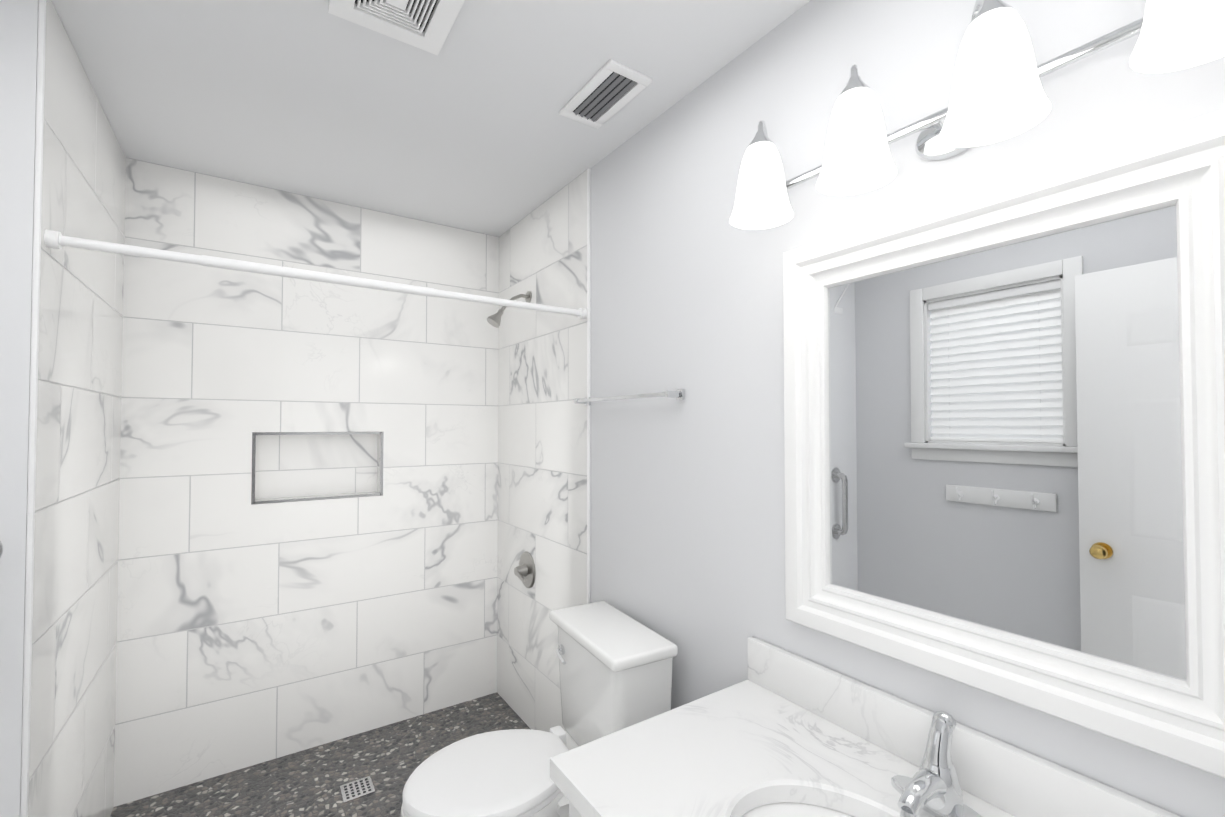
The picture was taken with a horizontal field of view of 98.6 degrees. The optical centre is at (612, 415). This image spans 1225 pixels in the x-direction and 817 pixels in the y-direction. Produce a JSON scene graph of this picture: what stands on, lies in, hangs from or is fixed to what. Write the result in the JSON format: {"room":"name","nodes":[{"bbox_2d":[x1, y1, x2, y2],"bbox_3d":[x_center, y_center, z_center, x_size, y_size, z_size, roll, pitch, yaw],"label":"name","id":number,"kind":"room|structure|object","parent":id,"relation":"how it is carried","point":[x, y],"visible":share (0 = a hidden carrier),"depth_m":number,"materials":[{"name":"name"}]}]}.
{"room":"bathroom","nodes":[
{"label":"bathroom","id":0,"kind":"room"},
{"bbox_2d":[0,0,38,816],"bbox_3d":[-1.735,0.230,1.542,0.286,2.440,1.056,1,-1,-34],"label":"wall","id":1,"kind":"structure","parent":0,"point":[18,47],"depth_m":1.18,"materials":[{"name":"white paint"}]},
{"bbox_2d":[0,541,2,557],"bbox_3d":[-1.362,0.451,1.109,0.084,0.394,0.072,1,-1,-34],"label":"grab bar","id":2,"kind":"object","parent":1,"relation":"attached to","point":[1,549],"visible":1,"depth_m":1.16,"materials":[{"name":"silver metal"}]},
{"bbox_2d":[20,0,125,816],"bbox_3d":[-1.584,0.231,1.585,0.011,2.440,0.956,1,-1,-34],"label":"wall tile","id":3,"kind":"structure","parent":1,"relation":"attached to","point":[70,656],"depth_m":1.45,"materials":[{"name":"tile"}]},
{"bbox_2d":[44,230,586,318],"bbox_3d":[-0.730,-0.413,1.680,1.498,0.042,0.042,1,-1,-34],"label":"curtain rod","id":4,"kind":"object","parent":3,"relation":"attached to","point":[55,239],"visible":0.98,"depth_m":1.52,"materials":[{"name":"white plastic"}]},
{"bbox_2d":[114,157,498,806],"bbox_3d":[-1.260,0.248,2.444,1.514,2.440,0.100,1,-1,-34],"label":"wall tile","id":5,"kind":"structure","parent":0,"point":[250,633],"depth_m":2.30,"materials":[{"name":"tile"}]},
{"bbox_2d":[251,432,382,504],"bbox_3d":[-1.306,0.226,2.363,0.514,0.302,0.023,1,-1,-34],"label":"trim","id":6,"kind":"structure","parent":5,"relation":"attached to","point":[253,501],"depth_m":2.33,"materials":[{"name":"silver metal"}]},
{"bbox_2d":[52,0,810,236],"bbox_3d":[-0.374,-1.057,0.738,2.200,0.100,4.361,1,-1,-34],"label":"ceiling","id":7,"kind":"structure","parent":0,"point":[469,127],"depth_m":1.60,"materials":[{"name":"white paint"}]},
{"bbox_2d":[328,0,464,55],"bbox_3d":[-0.508,-0.987,1.244,0.262,0.020,0.262,1,-1,-34],"label":"ceiling vent","id":8,"kind":"object","parent":7,"relation":"in","point":[426,25],"visible":1,"depth_m":1.30,"materials":[{"name":"grey"}]},
{"bbox_2d":[559,59,652,128],"bbox_3d":[-0.028,-0.983,1.632,0.150,0.012,0.300,1,-1,-34],"label":"ceiling vent","id":9,"kind":"object","parent":7,"relation":"in","point":[606,92],"visible":1,"depth_m":1.61,"materials":[{"name":"grey metal"}]},
{"bbox_2d":[590,0,1224,816],"bbox_3d":[0.161,0.235,1.791,0.100,2.440,3.181,1,-1,-34],"label":"wall","id":10,"kind":"structure","parent":0,"point":[688,524],"depth_m":1.40,"materials":[{"name":"white paint"}]},
{"bbox_2d":[497,168,590,731],"bbox_3d":[-0.351,0.248,2.443,0.011,2.440,0.926,1,-1,-34],"label":"wall tile","id":11,"kind":"structure","parent":10,"relation":"attached to","point":[544,370],"depth_m":2.38,"materials":[{"name":"tile"}]},
{"bbox_2d":[487,291,531,327],"bbox_3d":[-0.485,-0.499,2.466,0.209,0.191,0.066,1,-1,-34],"label":"shower head","id":12,"kind":"object","parent":11,"relation":"attached to","point":[494,320],"visible":0.98,"depth_m":2.44},
{"bbox_2d":[514,551,535,587],"bbox_3d":[-0.427,0.734,2.480,0.070,0.170,0.186,1,-1,-34],"label":"shower valve","id":13,"kind":"object","parent":11,"relation":"attached to","point":[525,572],"visible":1,"depth_m":2.47,"materials":[{"name":"silver metal"}]},
{"bbox_2d":[574,389,683,405],"bbox_3d":[0.034,-0.059,1.840,0.061,0.034,0.579,1,-1,-34],"label":"towel bar","id":14,"kind":"object","parent":10,"relation":"attached to","point":[677,394],"visible":1,"depth_m":1.72,"materials":[{"name":"silver metal"}]},
{"bbox_2d":[729,0,1224,229],"bbox_3d":[0.566,-0.572,0.925,0.224,0.246,0.979,1,-1,-34],"label":"sconce","id":15,"kind":"object","parent":10,"relation":"attached to","point":[997,93],"visible":1,"depth_m":0.84,"materials":[{"name":"white glass"}]},
{"bbox_2d":[783,109,1224,777],"bbox_3d":[0.642,0.041,0.970,0.033,0.890,0.767,1,-1,-34],"label":"mirror","id":16,"kind":"object","parent":10,"relation":"attached to","point":[1003,439],"visible":0.98,"depth_m":0.88,"materials":[{"name":"white paint"}]},
{"bbox_3d":[-0.026,1.472,0.177,2.200,0.100,3.127,1,-1,-34],"label":"floor","id":17,"kind":"structure","parent":0,"visible":0},
{"bbox_2d":[400,601,677,816],"bbox_3d":[-0.190,1.062,1.509,0.749,0.777,0.569,1,-1,-34],"label":"toilet","id":18,"kind":"object","parent":17,"relation":"on","point":[615,666],"visible":0.71,"depth_m":1.52,"materials":[{"name":"white ceramic"}]},
{"bbox_2d":[550,636,1180,816],"bbox_3d":[0.407,0.978,0.785,0.607,0.914,1.023,1,-1,-34],"label":"bathroom vanity","id":19,"kind":"object","parent":17,"relation":"on","point":[780,732],"visible":1,"depth_m":1.00,"materials":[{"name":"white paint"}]},
{"label":"outside","id":20,"kind":"structure","parent":0,"visible":0},
{"bbox_2d":[110,692,529,816],"bbox_3d":[-1.172,1.508,2.034,2.000,0.104,1.234,1,-1,-34],"label":"shower floor","id":21,"kind":"structure","parent":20,"point":[389,759],"depth_m":2.13,"materials":[{"name":"stone"}]},
{"bbox_2d":[340,776,374,802],"bbox_3d":[-0.993,1.454,2.051,0.110,0.005,0.110,1,-1,-34],"label":"shower drain","id":22,"kind":"object","parent":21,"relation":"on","point":[358,788],"visible":1,"depth_m":2.04,"materials":[{"name":"silver metal"}]}
]}

